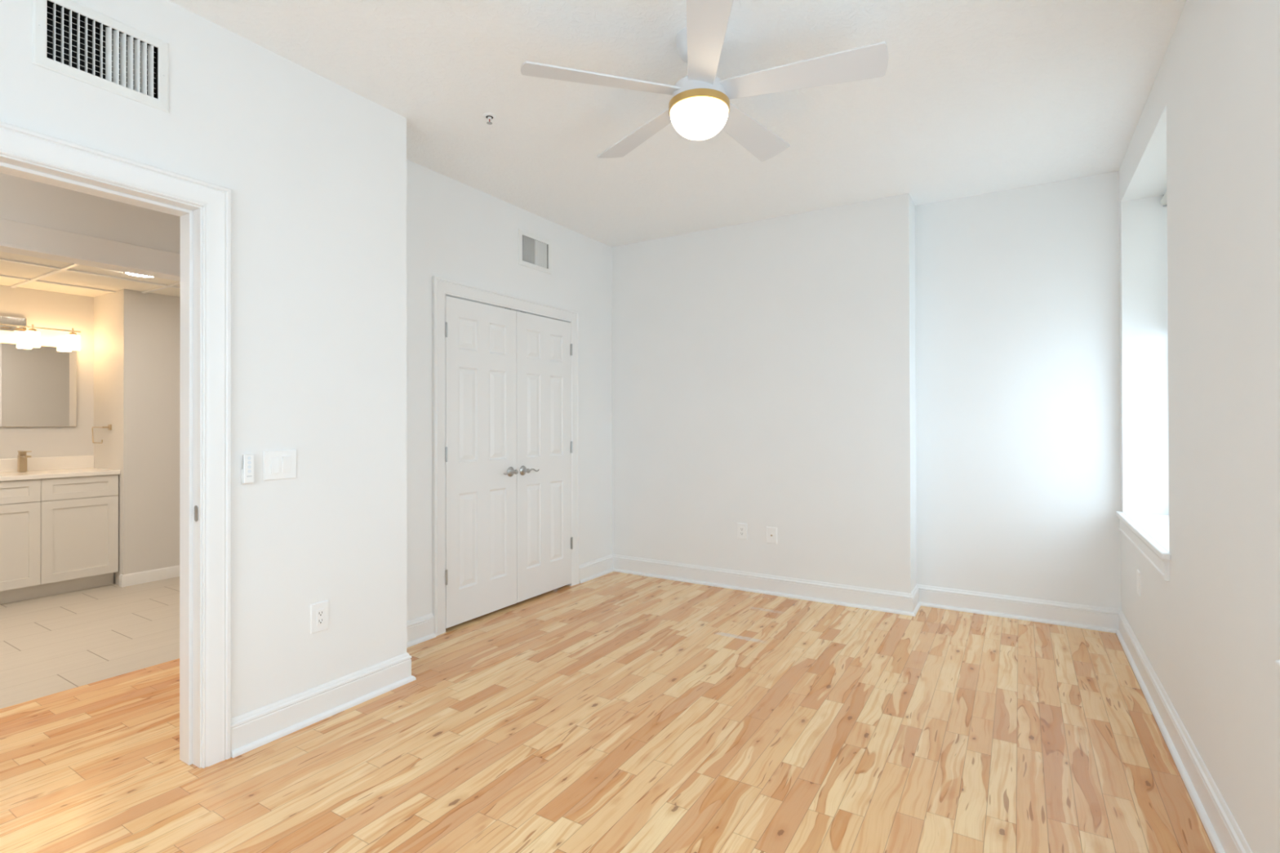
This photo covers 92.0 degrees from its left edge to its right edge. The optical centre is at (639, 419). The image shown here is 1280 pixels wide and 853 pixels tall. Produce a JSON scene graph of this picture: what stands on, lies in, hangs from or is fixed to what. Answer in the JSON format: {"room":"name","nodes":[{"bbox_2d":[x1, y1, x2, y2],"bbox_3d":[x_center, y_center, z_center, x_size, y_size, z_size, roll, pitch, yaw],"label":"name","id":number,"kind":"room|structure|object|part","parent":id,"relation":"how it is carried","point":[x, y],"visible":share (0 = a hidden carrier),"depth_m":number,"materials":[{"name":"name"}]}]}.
{"room":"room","nodes":[
{"label":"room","id":0,"kind":"room"},
{"bbox_2d":[0,284,93,458],"bbox_3d":[-5.337,0.097,3.921,0.100,2.408,3.105,0,0,32],"label":"wall","id":1,"kind":"structure","parent":0,"point":[41,308],"depth_m":4.94,"materials":[{"name":"paint"}]},
{"bbox_2d":[0,342,76,426],"bbox_3d":[-4.764,-0.260,4.737,0.028,0.633,0.684,0,0,32],"label":"wall mirror","id":2,"kind":"object","parent":1,"relation":"attached to","point":[38,385],"visible":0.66,"depth_m":4.82,"materials":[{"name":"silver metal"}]},
{"bbox_2d":[0,315,80,350],"bbox_3d":[-4.737,-0.668,4.652,0.166,0.227,0.795,0,0,32],"label":"vanity light","id":3,"kind":"object","parent":1,"relation":"attached to","point":[32,337],"visible":1,"depth_m":4.73,"materials":[{"name":"silver metal"}]},
{"bbox_3d":[-4.799,-0.727,4.689,0.022,0.110,0.214,0,0,32],"label":"plate","id":4,"kind":"part","parent":3,"relation":"part of","materials":[{"name":"silver metal"}]},
{"bbox_2d":[28,324,36,331],"bbox_3d":[-4.643,-0.700,4.729,0.048,0.054,0.048,0,0,32],"label":"socket","id":5,"kind":"object","parent":3,"relation":"attached to","point":[32,327],"depth_m":4.72,"materials":[{"name":"gold metal"}]},
{"bbox_3d":[-4.643,-0.613,4.728,0.086,0.118,0.086,0,0,32],"label":"lamp shade","id":6,"kind":"part","parent":3,"relation":"part of","materials":[{"name":"white glass"}]},
{"bbox_2d":[68,328,76,334],"bbox_3d":[-4.520,-0.699,4.930,0.048,0.054,0.048,0,0,32],"label":"socket","id":7,"kind":"object","parent":3,"relation":"attached to","point":[73,331],"depth_m":4.92,"materials":[{"name":"gold metal"}]},
{"bbox_3d":[-4.519,-0.613,4.929,0.086,0.118,0.086,0,0,32],"label":"lamp shade","id":8,"kind":"part","parent":3,"relation":"part of","materials":[{"name":"white glass"}]},
{"bbox_2d":[0,455,93,472],"bbox_3d":[-4.770,0.349,4.730,0.018,0.100,0.929,0,0,32],"label":"backsplash","id":9,"kind":"structure","parent":1,"relation":"attached to","point":[85,461],"depth_m":4.89,"materials":[{"name":"stone"}]},
{"bbox_2d":[0,173,180,281],"bbox_3d":[-3.219,-0.100,2.279,0.120,2.778,3.460,0,0,32],"label":"wall","id":10,"kind":"structure","parent":0,"point":[22,200],"depth_m":3.02,"materials":[{"name":"paint"}]},
{"bbox_2d":[0,217,180,276],"bbox_3d":[-2.988,0.196,2.518,0.022,2.186,2.514,0,0,32],"label":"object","id":11,"kind":"structure","parent":10,"relation":"attached to","point":[13,234],"depth_m":3.00,"materials":[{"name":"white paint"}]},
{"bbox_2d":[0,251,180,297],"bbox_3d":[-3.896,-1.067,3.742,2.555,0.088,4.100,0,0,32],"label":"ceiling","id":12,"kind":"structure","parent":0,"point":[9,268],"depth_m":4.51,"materials":[{"name":"tile"}]},
{"bbox_2d":[0,257,180,293],"bbox_3d":[-3.896,-1.016,3.741,2.555,0.011,4.100,0,0,32],"label":"grid","id":13,"kind":"object","parent":12,"relation":"attached to","point":[67,268],"visible":0.16,"depth_m":4.45,"materials":[{"name":"white paint"}]},
{"bbox_2d":[122,271,155,277],"bbox_3d":[-3.462,-1.007,4.291,0.196,0.005,0.196,0,0,32],"label":"recessed light","id":14,"kind":"object","parent":12,"relation":"in","point":[128,273],"visible":0.5,"depth_m":4.32,"materials":[{"name":"white paint"}]},
{"bbox_2d":[93,288,139,585],"bbox_3d":[-4.253,0.100,5.019,0.600,2.408,0.100,0,0,32],"label":"wall","id":15,"kind":"structure","parent":0,"point":[116,315],"depth_m":4.88,"materials":[{"name":"paint"}]},
{"bbox_2d":[91,424,111,443],"bbox_3d":[-4.333,0.117,4.977,0.236,0.151,0.054,0,0,32],"label":"towel ring","id":16,"kind":"object","parent":15,"relation":"attached to","point":[109,426],"visible":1,"depth_m":4.94,"materials":[{"name":"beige metal"}]},
{"bbox_2d":[119,573,122,586],"bbox_3d":[-4.036,1.256,4.815,0.054,0.092,0.014,0,0,32],"label":"baseboard","id":17,"kind":"structure","parent":15,"relation":"attached to","point":[121,575],"depth_m":4.81,"materials":[{"name":"white paint"}]},
{"bbox_2d":[138,291,180,572],"bbox_3d":[-3.702,0.100,5.440,0.100,2.408,1.195,0,0,32],"label":"wall","id":18,"kind":"structure","parent":0,"point":[159,314],"depth_m":5.02,"materials":[{"name":"paint"}]},
{"bbox_2d":[121,564,179,586],"bbox_3d":[-3.706,1.258,5.314,0.014,0.092,1.209,0,0,32],"label":"baseboard","id":19,"kind":"structure","parent":18,"relation":"attached to","point":[133,579],"depth_m":4.95,"materials":[{"name":"white paint"}]},
{"bbox_2d":[0,0,406,719],"bbox_3d":[-2.083,-0.106,1.659,0.132,2.778,3.350,0,0,32],"label":"wall","id":20,"kind":"structure","parent":0,"point":[314,168],"depth_m":2.59,"materials":[{"name":"paint"}]},
{"bbox_2d":[31,0,168,112],"bbox_3d":[-1.816,-1.216,2.077,0.121,0.248,0.357,0,0,32],"label":"air vent","id":21,"kind":"object","parent":20,"relation":"in","point":[71,38],"visible":1,"depth_m":2.06,"materials":[{"name":"white metal"}]},
{"bbox_2d":[0,154,202,768],"bbox_3d":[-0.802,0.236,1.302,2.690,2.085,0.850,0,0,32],"label":"door frame","id":22,"kind":"structure","parent":20,"relation":"in","point":[191,215],"depth_m":2.30,"materials":[{"name":"white paint"}]},
{"bbox_3d":[-1.646,0.349,2.294,0.028,0.060,0.002,0,0,32],"label":"strike plate","id":23,"kind":"part","parent":22,"relation":"part of","materials":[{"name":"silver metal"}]},
{"bbox_2d":[0,120,231,768],"bbox_3d":[-1.826,0.202,1.930,0.021,2.164,1.008,0,0,32],"label":"trim","id":24,"kind":"structure","parent":20,"relation":"attached to","point":[17,142],"depth_m":2.30,"materials":[{"name":"white paint"}]},
{"bbox_2d":[240,454,253,484],"bbox_3d":[-1.529,0.194,2.413,0.022,0.115,0.041,0,0,32],"label":"remote","id":25,"kind":"object","parent":20,"relation":"attached to","point":[247,473],"visible":1,"depth_m":2.40,"materials":[{"name":"white plastic"}]},
{"bbox_2d":[262,449,296,480],"bbox_3d":[-1.467,0.186,2.525,0.011,0.120,0.131,0,0,32],"label":"light switch","id":26,"kind":"object","parent":20,"relation":"attached to","point":[278,464],"visible":1,"depth_m":2.52,"materials":[{"name":"white plastic"}]},
{"bbox_2d":[310,600,328,634],"bbox_3d":[-1.379,0.852,2.666,0.009,0.125,0.080,0,0,32],"label":"wall outlet","id":27,"kind":"object","parent":20,"relation":"attached to","point":[319,611],"visible":1,"depth_m":2.66,"materials":[{"name":"white plastic"}]},
{"bbox_2d":[316,608,324,626],"bbox_3d":[-1.376,0.852,2.664,0.002,0.066,0.033,0,0,32],"label":"receptacle","id":28,"kind":"object","parent":27,"relation":"attached to","point":[320,612],"depth_m":2.66,"materials":[{"name":"white plastic"}]},
{"bbox_2d":[231,653,416,758],"bbox_3d":[-1.338,1.217,2.709,0.030,0.138,0.834,0,0,32],"label":"baseboard","id":29,"kind":"structure","parent":20,"relation":"attached to","point":[251,731],"depth_m":2.63,"materials":[{"name":"white paint"}]},
{"bbox_2d":[406,159,612,621],"bbox_3d":[-0.921,-0.097,4.314,0.120,2.778,2.656,0,0,32],"label":"wall","id":30,"kind":"structure","parent":0,"point":[456,231],"depth_m":4.06,"materials":[{"name":"paint"}]},
{"bbox_2d":[406,613,435,648],"bbox_3d":[-1.350,1.221,3.460,0.030,0.138,0.494,0,0,32],"label":"baseboard","id":31,"kind":"structure","parent":30,"relation":"attached to","point":[420,629],"depth_m":3.58,"materials":[{"name":"white paint"}]},
{"bbox_2d":[444,295,518,628],"bbox_3d":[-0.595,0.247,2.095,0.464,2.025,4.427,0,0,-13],"label":"door","id":32,"kind":"structure","parent":30,"relation":"in","point":[482,472],"depth_m":4.00,"materials":[{"name":"white paint"}]},
{"bbox_3d":[-0.880,0.358,4.177,0.062,0.068,0.152,0,0,32],"label":"handle","id":33,"kind":"part","parent":32,"relation":"part of","materials":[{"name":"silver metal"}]},
{"bbox_2d":[431,275,579,636],"bbox_3d":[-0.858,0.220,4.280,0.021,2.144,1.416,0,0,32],"label":"trim","id":34,"kind":"structure","parent":30,"relation":"attached to","point":[441,286],"depth_m":3.74,"materials":[{"name":"white paint"}]},
{"bbox_2d":[518,228,551,274],"bbox_3d":[-0.801,-1.209,4.503,0.121,0.252,0.357,0,0,32],"label":"air vent","id":35,"kind":"object","parent":30,"relation":"in","point":[535,251],"visible":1,"depth_m":4.47,"materials":[{"name":"white metal"}]},
{"bbox_2d":[516,311,573,603],"bbox_3d":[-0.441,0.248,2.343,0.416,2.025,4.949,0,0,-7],"label":"door","id":36,"kind":"structure","parent":30,"relation":"in","point":[544,446],"depth_m":4.52,"materials":[{"name":"white paint"}]},
{"bbox_3d":[-0.772,0.358,4.353,0.062,0.068,0.152,0,0,32],"label":"handle","id":37,"kind":"part","parent":36,"relation":"part of","materials":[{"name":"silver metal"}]},
{"bbox_2d":[579,554,613,583],"bbox_3d":[-0.350,1.226,5.091,0.030,0.138,0.487,0,0,32],"label":"baseboard","id":38,"kind":"structure","parent":30,"relation":"attached to","point":[589,571],"depth_m":5.07,"materials":[{"name":"white paint"}]},
{"bbox_2d":[0,571,1215,852],"bbox_3d":[-1.549,1.328,2.898,7.617,0.080,6.328,0,0,32],"label":"floor","id":39,"kind":"structure","parent":0,"point":[614,712],"depth_m":2.46,"materials":[{"name":"brown wood"}]},
{"bbox_2d":[0,474,118,604],"bbox_3d":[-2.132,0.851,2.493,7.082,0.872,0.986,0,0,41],"label":"vanity cabinet","id":40,"kind":"object","parent":39,"relation":"on","point":[59,535],"visible":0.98,"depth_m":4.55,"materials":[{"name":"paint"}]},
{"bbox_3d":[-4.451,0.512,4.272,0.019,0.158,0.458,0,0,32],"label":"drawer","id":41,"kind":"part","parent":40,"relation":"part of","materials":[{"name":"paint"}]},
{"bbox_3d":[-4.450,0.893,4.270,0.019,0.596,0.458,0,0,32],"label":"cabinet door","id":42,"kind":"part","parent":40,"relation":"part of","materials":[{"name":"paint"}]},
{"bbox_2d":[0,455,120,481],"bbox_3d":[-4.545,0.364,4.592,0.548,0.132,0.929,0,0,32],"label":"countertop","id":43,"kind":"structure","parent":40,"relation":"on","point":[41,468],"depth_m":4.78,"materials":[{"name":"stone"}]},
{"bbox_2d":[17,450,31,472],"bbox_3d":[-4.624,0.318,4.649,0.157,0.160,0.043,0,0,32],"label":"faucet","id":44,"kind":"object","parent":43,"relation":"on","point":[22,457],"visible":1,"depth_m":4.66,"materials":[{"name":"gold metal"}]},
{"bbox_3d":[-4.630,0.241,4.654,0.142,0.008,0.043,0,0,32],"label":"lever","id":45,"kind":"part","parent":44,"relation":"part of","materials":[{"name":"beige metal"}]},
{"bbox_3d":[-4.605,0.279,4.638,0.113,0.014,0.034,0,0,32],"label":"spout","id":46,"kind":"part","parent":44,"relation":"part of","materials":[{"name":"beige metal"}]},
{"bbox_3d":[-4.212,0.513,4.661,0.019,0.158,0.448,0,0,32],"label":"drawer","id":47,"kind":"part","parent":40,"relation":"part of","materials":[{"name":"paint"}]},
{"bbox_3d":[-4.211,0.894,4.659,0.019,0.596,0.448,0,0,32],"label":"cabinet door","id":48,"kind":"part","parent":40,"relation":"part of","materials":[{"name":"paint"}]},
{"bbox_2d":[168,0,1186,247],"bbox_3d":[-0.471,-1.546,2.246,4.852,0.100,6.268,0,0,32],"label":"ceiling","id":49,"kind":"structure","parent":0,"point":[972,97],"depth_m":2.83,"materials":[{"name":"white paint"}]},
{"bbox_2d":[483,112,496,124],"bbox_3d":[-0.740,-1.474,3.041,0.064,0.036,0.064,0,0,32],"label":"sprinkler","id":50,"kind":"object","parent":49,"relation":"attached to","point":[488,116],"visible":1,"depth_m":3.03,"materials":[{"name":"white plastic"}]},
{"bbox_2d":[520,0,888,161],"bbox_3d":[0.262,-1.304,2.447,1.330,0.386,1.316,0,0,32],"label":"ceiling fan","id":51,"kind":"object","parent":49,"relation":"hanging from","point":[700,106],"visible":1,"depth_m":2.32,"materials":[{"name":"white paint"}]},
{"bbox_3d":[-0.141,-1.276,2.325,0.606,0.044,0.150,0,0,-16],"label":"fan blade","id":52,"kind":"part","parent":51,"relation":"part of","materials":[{"name":"white paint"}]},
{"bbox_3d":[0.016,-1.274,2.753,0.150,0.044,0.606,0,0,-34],"label":"fan blade","id":53,"kind":"part","parent":51,"relation":"part of","materials":[{"name":"white paint"}]},
{"bbox_3d":[0.233,-1.161,2.430,0.229,0.100,0.229,0,0,32],"label":"light globe","id":54,"kind":"part","parent":51,"relation":"part of","materials":[{"name":"white glass"}]},
{"bbox_3d":[0.218,-1.278,2.043,0.150,0.044,0.606,0,0,2],"label":"fan blade","id":55,"kind":"part","parent":51,"relation":"part of","materials":[{"name":"white paint"}]},
{"bbox_3d":[0.472,-1.276,2.736,0.150,0.044,0.606,0,0,38],"label":"fan blade","id":56,"kind":"part","parent":51,"relation":"part of","materials":[{"name":"white paint"}]},
{"bbox_3d":[0.596,-1.278,2.297,0.606,0.044,0.150,0,0,20],"label":"fan blade","id":57,"kind":"part","parent":51,"relation":"part of","materials":[{"name":"white paint"}]},
{"bbox_2d":[612,193,916,593],"bbox_3d":[0.875,-0.098,4.865,2.366,2.778,0.400,0,0,32],"label":"wall","id":58,"kind":"structure","parent":0,"point":[764,371],"depth_m":4.57,"materials":[{"name":"paint"}]},
{"bbox_2d":[737,523,747,539],"bbox_3d":[0.773,0.848,4.684,0.081,0.120,0.009,0,0,32],"label":"wall outlet","id":59,"kind":"object","parent":58,"relation":"attached to","point":[741,527],"visible":1,"depth_m":4.68,"materials":[{"name":"white plastic"}]},
{"bbox_2d":[739,526,743,536],"bbox_3d":[0.772,0.848,4.682,0.033,0.066,0.002,0,0,32],"label":"receptacle","id":60,"kind":"object","parent":59,"relation":"attached to","point":[741,528],"depth_m":4.68,"materials":[{"name":"white plastic"}]},
{"bbox_2d":[613,554,915,616],"bbox_3d":[0.778,1.221,4.668,2.396,0.138,0.030,0,0,32],"label":"baseboard","id":61,"kind":"structure","parent":58,"relation":"attached to","point":[879,600],"depth_m":4.54,"materials":[{"name":"white paint"}]},
{"bbox_2d":[766,526,777,543],"bbox_3d":[0.970,0.856,4.560,0.081,0.120,0.016,0,0,32],"label":"wall outlet","id":62,"kind":"object","parent":58,"relation":"attached to","point":[771,532],"visible":1,"depth_m":4.56,"materials":[{"name":"white plastic"}]},
{"bbox_2d":[911,584,920,615],"bbox_3d":[1.859,1.216,4.166,0.030,0.138,0.304,0,0,32],"label":"baseboard","id":63,"kind":"structure","parent":58,"relation":"attached to","point":[916,604],"depth_m":4.15,"materials":[{"name":"white paint"}]},
{"bbox_2d":[915,170,1121,609],"bbox_3d":[2.436,-0.106,4.065,1.131,2.778,0.120,0,0,32],"label":"wall","id":64,"kind":"structure","parent":0,"point":[1017,323],"depth_m":3.98,"materials":[{"name":"paint"}]},
{"bbox_2d":[917,584,1120,633],"bbox_3d":[2.400,1.214,3.995,1.131,0.138,0.030,0,0,32],"label":"baseboard","id":65,"kind":"structure","parent":64,"relation":"attached to","point":[1057,613],"depth_m":3.96,"materials":[{"name":"white paint"}]},
{"bbox_2d":[1118,0,1279,852],"bbox_3d":[1.487,-0.117,1.111,0.340,2.778,6.148,0,0,32],"label":"wall","id":66,"kind":"structure","parent":0,"point":[1199,273],"depth_m":1.92,"materials":[{"name":"paint"}]},
{"bbox_2d":[1136,569,1140,596],"bbox_3d":[2.537,0.832,3.148,0.007,0.120,0.081,0,0,32],"label":"cover plate","id":67,"kind":"object","parent":66,"relation":"attached to","point":[1138,573],"visible":1,"depth_m":3.13,"materials":[{"name":"white plastic"}]},
{"bbox_2d":[1115,511,1170,581],"bbox_3d":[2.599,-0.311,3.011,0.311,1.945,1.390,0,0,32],"label":"window sill","id":68,"kind":"structure","parent":66,"relation":"in","point":[1148,534],"depth_m":3.01,"materials":[{"name":"white paint"}]},
{"bbox_2d":[1160,191,1167,206],"bbox_3d":[2.658,-0.893,2.977,0.046,0.782,1.306,0,0,32],"label":"roller blind","id":69,"kind":"object","parent":66,"relation":"attached to","point":[1163,201],"visible":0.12,"depth_m":3.48,"materials":[{"name":"fabric"}]},
{"bbox_2d":[1115,609,1253,852],"bbox_3d":[1.301,1.204,1.152,0.030,0.138,6.026,0,0,32],"label":"baseboard","id":70,"kind":"structure","parent":66,"relation":"attached to","point":[1224,833],"depth_m":2.20,"materials":[{"name":"white paint"}]},
{"bbox_2d":[1275,659,1279,673],"bbox_3d":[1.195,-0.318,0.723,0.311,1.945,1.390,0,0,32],"label":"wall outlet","id":71,"kind":"structure","parent":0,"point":[1277,662],"depth_m":1.38,"materials":[{"name":"white plastic"}]}
]}

